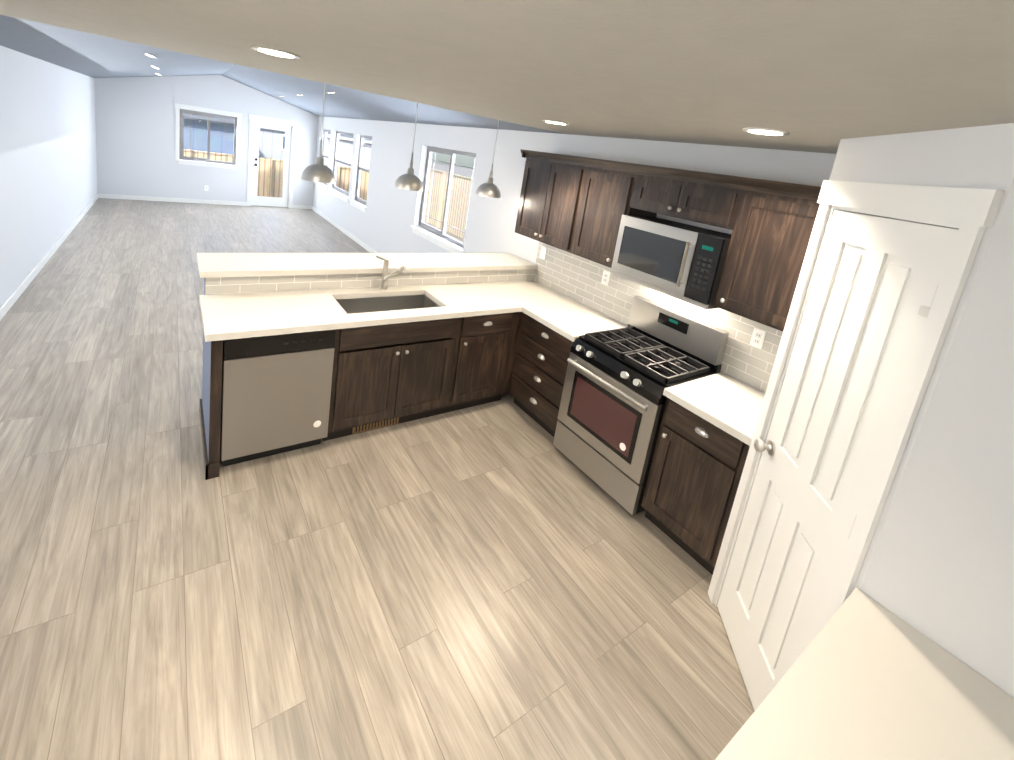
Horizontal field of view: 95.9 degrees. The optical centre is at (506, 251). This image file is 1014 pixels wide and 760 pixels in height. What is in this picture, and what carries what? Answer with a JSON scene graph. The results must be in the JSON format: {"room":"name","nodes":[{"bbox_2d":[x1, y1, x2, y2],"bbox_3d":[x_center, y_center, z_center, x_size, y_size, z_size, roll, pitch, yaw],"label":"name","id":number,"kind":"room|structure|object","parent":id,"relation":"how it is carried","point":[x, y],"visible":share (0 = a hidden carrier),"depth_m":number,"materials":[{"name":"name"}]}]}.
{"room":"kitchen","nodes":[
{"label":"kitchen","id":0,"kind":"room"},
{"bbox_2d":[0,45,96,307],"bbox_3d":[-4.651,-0.645,4.120,0.150,2.370,13.250,0,14,-36],"label":"wall","id":1,"kind":"structure","parent":0,"point":[48,177],"depth_m":5.27,"materials":[{"name":"grey paint"}]},
{"bbox_2d":[0,194,98,320],"bbox_3d":[-4.754,0.459,4.396,0.012,0.090,12.948,0,14,-36],"label":"baseboard","id":2,"kind":"structure","parent":1,"relation":"attached to","point":[16,295],"depth_m":5.25,"materials":[{"name":"white wood"}]},
{"bbox_2d":[94,75,317,205],"bbox_3d":[-6.605,-2.540,10.468,4.500,2.920,0.150,0,14,-36],"label":"wall","id":3,"kind":"structure","parent":0,"point":[135,121],"depth_m":9.88,"materials":[{"name":"grey paint"}]},
{"bbox_2d":[99,194,246,205],"bbox_3d":[-7.355,-1.150,10.252,2.678,0.090,0.018,0,14,-36],"label":"baseboard","id":4,"kind":"structure","parent":3,"relation":"attached to","point":[111,196],"depth_m":10.16,"materials":[{"name":"white wood"}]},
{"bbox_2d":[177,109,237,168],"bbox_3d":[-6.746,-2.520,10.339,1.154,1.184,0.170,0,14,-36],"label":"window","id":5,"kind":"structure","parent":3,"relation":"in","point":[196,162],"depth_m":10.32,"materials":[{"name":"grey plastic"}]},
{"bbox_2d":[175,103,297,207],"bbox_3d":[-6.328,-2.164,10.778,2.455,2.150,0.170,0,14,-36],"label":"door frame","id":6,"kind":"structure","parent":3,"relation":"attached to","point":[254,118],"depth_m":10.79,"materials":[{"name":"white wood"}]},
{"bbox_2d":[251,121,291,206],"bbox_3d":[-5.766,-2.101,11.191,0.810,2.008,0.090,0,14,-36],"label":"patio door","id":7,"kind":"structure","parent":3,"relation":"in","point":[269,201],"depth_m":11.21,"materials":[{"name":"white wood"}]},
{"bbox_2d":[292,205,311,208],"bbox_3d":[-5.289,-1.144,11.772,0.472,0.090,0.012,0,14,-36],"label":"baseboard","id":8,"kind":"structure","parent":3,"relation":"attached to","point":[294,206],"depth_m":11.76,"materials":[{"name":"white wood"}]},
{"bbox_2d":[0,14,562,133],"bbox_3d":[-3.807,-2.599,6.655,4.800,0.806,9.580,0,14,-36],"label":"ceiling","id":9,"kind":"structure","parent":0,"point":[92,55],"depth_m":6.18,"materials":[{"name":"white paint"}]},
{"bbox_2d":[301,83,335,182],"bbox_3d":[-1.315,-1.106,3.286,0.239,1.194,0.239,10,12,8],"label":"pendant light","id":10,"kind":"object","parent":9,"relation":"hanging from","point":[319,171],"depth_m":3.32,"materials":[{"name":"silver metal"}]},
{"bbox_2d":[394,103,422,190],"bbox_3d":[-0.748,-1.016,3.730,0.239,1.012,0.239,10,12,8],"label":"pendant light","id":11,"kind":"object","parent":9,"relation":"hanging from","point":[409,181],"depth_m":3.74,"materials":[{"name":"silver metal"}]},
{"bbox_2d":[476,120,500,197],"bbox_3d":[-0.118,-0.916,4.224,0.239,0.810,0.239,10,12,8],"label":"pendant light","id":12,"kind":"object","parent":9,"relation":"hanging from","point":[488,189],"depth_m":4.22,"materials":[{"name":"silver metal"}]},
{"bbox_2d":[0,198,754,759],"bbox_3d":[-3.104,0.702,5.683,4.800,0.400,13.550,0,14,-36],"label":"floor","id":13,"kind":"structure","parent":0,"point":[504,578],"depth_m":2.23,"materials":[{"name":"beige wood"}]},
{"bbox_2d":[220,329,335,466],"bbox_3d":[-1.562,0.832,3.035,0.598,0.868,0.628,0,14,-36],"label":"dishwasher","id":14,"kind":"object","parent":13,"relation":"on","point":[276,394],"visible":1,"depth_m":2.77,"materials":[{"name":"silver metal"}]},
{"bbox_2d":[202,278,524,453],"bbox_3d":[-0.772,0.729,3.698,2.783,1.039,0.734,0,14,-36],"label":"wall","id":15,"kind":"structure","parent":13,"relation":"on","point":[206,376],"depth_m":2.84,"materials":[{"name":"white paint"}]},
{"bbox_2d":[197,253,536,277],"bbox_3d":[-0.967,0.092,3.934,2.804,0.040,0.485,0,14,-36],"label":"bar","id":16,"kind":"object","parent":15,"relation":"on","point":[211,265],"visible":0.93,"depth_m":3.60,"materials":[{"name":"grey stone"}]},
{"bbox_2d":[205,242,540,294],"bbox_3d":[-0.813,0.035,3.759,2.781,0.514,0.007,0,14,-36],"label":"tile backsplash","id":17,"kind":"structure","parent":15,"relation":"attached to","point":[215,285],"depth_m":3.52,"materials":[{"name":"beige tile"}]},
{"bbox_2d":[323,317,466,440],"bbox_3d":[-0.947,0.831,3.487,0.913,0.872,0.640,0,14,-36],"label":"base cabinet","id":18,"kind":"object","parent":13,"relation":"on","point":[408,371],"depth_m":3.23,"materials":[{"name":"brown wood"}]},
{"bbox_2d":[352,417,398,433],"bbox_3d":[-0.953,1.254,3.341,0.340,0.086,0.015,0,14,-36],"label":"air vent","id":19,"kind":"object","parent":18,"relation":"attached to","point":[371,426],"visible":0.65,"depth_m":3.33,"materials":[{"name":"gold metal"}]},
{"bbox_2d":[451,312,518,410],"bbox_3d":[-0.382,0.833,3.901,0.487,0.872,0.640,0,14,-36],"label":"base cabinet","id":20,"kind":"object","parent":13,"relation":"on","point":[485,356],"depth_m":3.69,"materials":[{"name":"brown wood"}]},
{"bbox_2d":[503,312,521,393],"bbox_3d":[0.101,0.834,4.256,0.712,0.872,0.640,0,14,-36],"label":"base cabinet","id":21,"kind":"object","parent":13,"relation":"on","point":[517,318],"depth_m":3.87,"materials":[{"name":"brown wood"}]},
{"bbox_2d":[199,280,572,341],"bbox_3d":[-0.680,0.388,3.541,2.804,0.040,0.661,0,14,-36],"label":"countertop","id":22,"kind":"structure","parent":21,"relation":"on","point":[258,314],"depth_m":3.13,"materials":[{"name":"grey stone"}]},
{"bbox_2d":[336,294,440,313],"bbox_3d":[-0.891,0.509,3.437,0.814,0.213,0.459,0,14,-36],"label":"sink","id":23,"kind":"object","parent":22,"relation":"in","point":[364,305],"visible":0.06,"depth_m":3.62,"materials":[{"name":"silver metal"}]},
{"bbox_2d":[376,255,407,289],"bbox_3d":[-0.902,0.194,3.535,0.162,0.270,0.274,0,14,-36],"label":"faucet","id":24,"kind":"object","parent":22,"relation":"on","point":[386,276],"visible":1,"depth_m":3.58,"materials":[{"name":"silver metal"}]},
{"bbox_2d":[523,300,626,341],"bbox_3d":[0.563,0.553,3.672,0.644,0.040,0.581,0,14,-36],"label":"countertop","id":25,"kind":"structure","parent":21,"relation":"on","point":[571,319],"depth_m":3.65,"materials":[{"name":"grey stone"}]},
{"bbox_2d":[509,312,572,436],"bbox_3d":[0.478,0.986,3.801,0.641,0.872,0.659,0,14,-36],"label":"base cabinet","id":26,"kind":"object","parent":13,"relation":"on","point":[540,365],"depth_m":3.60,"materials":[{"name":"brown wood"}]},
{"bbox_2d":[553,296,728,514],"bbox_3d":[0.869,1.011,3.180,0.693,1.189,0.754,0,14,-36],"label":"range","id":27,"kind":"object","parent":13,"relation":"on","point":[617,382],"visible":0.94,"depth_m":3.03,"materials":[{"name":"silver metal"}]},
{"bbox_2d":[641,398,749,574],"bbox_3d":[1.254,1.325,2.743,0.641,0.872,0.511,0,14,-36],"label":"base cabinet","id":28,"kind":"object","parent":13,"relation":"on","point":[694,475],"depth_m":2.55,"materials":[{"name":"brown wood"}]},
{"bbox_2d":[663,372,764,445],"bbox_3d":[1.316,0.880,2.648,0.640,0.040,0.514,0,14,-36],"label":"countertop","id":29,"kind":"structure","parent":28,"relation":"on","point":[727,403],"depth_m":2.60,"materials":[{"name":"grey stone"}]},
{"bbox_3d":[0.406,1.617,0.690,2.057,0.873,0.670,0,14,-36],"label":"cabinet","id":30,"kind":"object","parent":13,"relation":"on","visible":0},
{"bbox_2d":[715,587,1013,759],"bbox_3d":[0.468,1.173,0.591,2.077,0.040,0.666,0,14,-36],"label":"countertop","id":31,"kind":"structure","parent":30,"relation":"on","point":[865,677],"depth_m":1.13,"materials":[{"name":"grey stone"}]},
{"bbox_2d":[0,0,1013,153],"bbox_3d":[0.062,-0.951,1.375,4.800,0.730,4.020,0,14,-36],"label":"ceiling","id":32,"kind":"structure","parent":0,"point":[822,76],"depth_m":1.26,"materials":[{"name":"white paint"}]},
{"bbox_2d":[251,46,300,58],"bbox_3d":[-0.992,-0.854,1.965,0.188,0.008,0.188,10,12,8],"label":"recessed light","id":33,"kind":"object","parent":32,"relation":"in","point":[286,54],"depth_m":1.94,"materials":[{"name":"white plastic"}]},
{"bbox_2d":[542,120,568,124],"bbox_3d":[0.342,-0.904,3.208,0.188,0.008,0.188,-3,16,-45],"label":"recessed light","id":34,"kind":"object","parent":32,"relation":"in","point":[548,121],"depth_m":3.16,"materials":[{"name":"white plastic"}]},
{"bbox_2d":[742,128,788,135],"bbox_3d":[1.172,-0.542,2.075,0.188,0.008,0.188,-3,16,-45],"label":"recessed light","id":35,"kind":"object","parent":32,"relation":"in","point":[763,131],"depth_m":2.05,"materials":[{"name":"white plastic"}]},
{"bbox_2d":[313,116,958,391],"bbox_3d":[-1.143,-0.634,6.693,0.150,2.370,13.250,0,14,-36],"label":"wall","id":36,"kind":"structure","parent":0,"point":[387,220],"depth_m":5.35,"materials":[{"name":"grey paint"}]},
{"bbox_2d":[316,129,330,190],"bbox_3d":[-4.392,-2.233,11.086,0.170,1.414,0.924,0,14,-36],"label":"window","id":37,"kind":"structure","parent":36,"relation":"in","point":[326,131],"depth_m":11.30,"materials":[{"name":"grey plastic"}]},
{"bbox_2d":[327,131,353,202],"bbox_3d":[-3.600,-1.887,10.004,0.170,1.414,1.594,0,14,-36],"label":"window","id":38,"kind":"structure","parent":36,"relation":"in","point":[335,187],"depth_m":10.39,"materials":[{"name":"grey plastic"}]},
{"bbox_2d":[311,206,377,252],"bbox_3d":[-2.525,-0.028,8.427,0.018,0.090,8.958,0,14,-36],"label":"baseboard","id":39,"kind":"structure","parent":36,"relation":"attached to","point":[321,214],"depth_m":9.58,"materials":[{"name":"white wood"}]},
{"bbox_2d":[349,135,371,212],"bbox_3d":[-2.790,-1.534,8.899,0.170,1.414,0.964,0,14,-36],"label":"window","id":40,"kind":"structure","parent":36,"relation":"in","point":[359,180],"depth_m":9.16,"materials":[{"name":"grey plastic"}]},
{"bbox_2d":[411,146,475,252],"bbox_3d":[-0.857,-0.738,6.261,0.170,1.304,1.574,0,14,-36],"label":"window","id":41,"kind":"structure","parent":36,"relation":"in","point":[438,232],"depth_m":6.34,"materials":[{"name":"grey plastic"}]},
{"bbox_2d":[515,150,586,252],"bbox_3d":[0.475,-0.458,4.049,0.342,0.770,0.780,0,14,-36],"label":"upper cabinet","id":42,"kind":"object","parent":36,"relation":"attached to","point":[578,206],"depth_m":3.91,"materials":[{"name":"brown wood"}]},
{"bbox_2d":[571,158,650,267],"bbox_3d":[0.841,-0.298,3.550,0.342,0.770,0.499,0,14,-36],"label":"upper cabinet","id":43,"kind":"object","parent":36,"relation":"attached to","point":[605,191],"depth_m":3.44,"materials":[{"name":"brown wood"}]},
{"bbox_2d":[627,164,686,216],"bbox_3d":[1.128,-0.413,3.159,0.342,0.305,0.381,0,14,-36],"label":"upper cabinet","id":44,"kind":"object","parent":36,"relation":"attached to","point":[656,190],"depth_m":3.05,"materials":[{"name":"brown wood"}]},
{"bbox_2d":[533,242,782,391],"bbox_3d":[1.039,0.388,3.576,0.008,0.570,2.529,0,14,-36],"label":"tile backsplash","id":45,"kind":"structure","parent":36,"relation":"attached to","point":[573,276],"depth_m":3.59,"materials":[{"name":"beige tile"}]},
{"bbox_2d":[540,247,546,259],"bbox_3d":[0.355,0.015,4.497,0.008,0.116,0.072,0,14,-36],"label":"light switch","id":46,"kind":"object","parent":45,"relation":"attached to","point":[543,253],"visible":1,"depth_m":4.49,"materials":[{"name":"white plastic"}]},
{"bbox_2d":[601,270,609,285],"bbox_3d":[0.830,0.222,3.848,0.008,0.116,0.072,0,14,-36],"label":"electrical outlet","id":47,"kind":"object","parent":45,"relation":"attached to","point":[605,278],"visible":1,"depth_m":3.84,"materials":[{"name":"white plastic"}]},
{"bbox_2d":[750,327,765,348],"bbox_3d":[1.562,0.541,2.848,0.008,0.116,0.072,0,14,-36],"label":"electrical outlet","id":48,"kind":"object","parent":45,"relation":"attached to","point":[757,338],"visible":1,"depth_m":2.85,"materials":[{"name":"white plastic"}]},
{"bbox_2d":[675,170,746,229],"bbox_3d":[1.346,-0.318,2.861,0.342,0.305,0.380,0,14,-36],"label":"upper cabinet","id":49,"kind":"object","parent":36,"relation":"attached to","point":[712,199],"depth_m":2.75,"materials":[{"name":"brown wood"}]},
{"bbox_2d":[610,215,730,309],"bbox_3d":[1.133,0.043,3.064,0.446,0.430,0.756,0,14,-36],"label":"microwave","id":50,"kind":"object","parent":49,"relation":"attached to","point":[681,261],"visible":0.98,"depth_m":2.90,"materials":[{"name":"silver metal"}]},
{"bbox_2d":[714,178,820,330],"bbox_3d":[1.568,0.019,2.558,0.342,0.770,0.514,0,14,-36],"label":"upper cabinet","id":51,"kind":"object","parent":36,"relation":"attached to","point":[772,229],"depth_m":2.49,"materials":[{"name":"brown wood"}]},
{"bbox_2d":[714,123,1013,697],"bbox_3d":[1.659,0.822,1.735,1.188,2.370,1.270,0,14,-36],"label":"wall","id":52,"kind":"structure","parent":0,"point":[937,567],"depth_m":1.28,"materials":[{"name":"grey paint"}]},
{"bbox_2d":[717,210,957,710],"bbox_3d":[1.202,0.878,1.836,0.460,2.060,0.506,0,14,-36],"label":"pantry door","id":53,"kind":"structure","parent":52,"relation":"in","point":[875,285],"depth_m":1.76,"materials":[{"name":"white wood"}]},
{"bbox_2d":[708,180,1003,639],"bbox_3d":[1.239,0.832,1.822,0.122,2.190,0.814,10,12,5],"label":"door frame","id":54,"kind":"structure","parent":52,"relation":"attached to","point":[969,214],"depth_m":1.47,"materials":[{"name":"white wood"}]},
{"label":"outside","id":55,"kind":"structure","parent":0,"visible":0},
{"bbox_2d":[233,148,473,241],"bbox_3d":[-4.937,-0.494,11.736,80.000,0.150,100.000,0,14,-36],"label":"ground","id":56,"kind":"structure","parent":55,"point":[463,171],"depth_m":53.96,"materials":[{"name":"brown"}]},
{"bbox_2d":[179,109,233,153],"bbox_3d":[-16.506,-5.847,15.694,12.400,5.172,9.900,0,14,-36],"label":"house","id":57,"kind":"structure","parent":56,"relation":"on","point":[217,133],"depth_m":15.22,"materials":[{"name":"white"}]},
{"bbox_2d":[179,149,368,200],"bbox_3d":[-8.872,-2.136,12.795,12.900,1.430,0.180,0,14,-36],"label":"fence","id":58,"kind":"object","parent":56,"relation":"on","point":[274,173],"depth_m":14.00,"materials":[{"name":"brown wood"}]},
{"bbox_2d":[259,122,434,169],"bbox_3d":[-10.063,-6.557,26.525,9.400,4.150,8.600,0,14,-36],"label":"sky","id":59,"kind":"structure","parent":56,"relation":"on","point":[273,145],"depth_m":21.63,"materials":[{"name":"white"}]},
{"bbox_2d":[424,168,472,238],"bbox_3d":[2.603,0.399,8.200,0.180,1.790,21.400,0,14,-36],"label":"fence","id":60,"kind":"object","parent":56,"relation":"on","point":[437,201],"depth_m":14.16,"materials":[{"name":"brown wood"}]}
]}

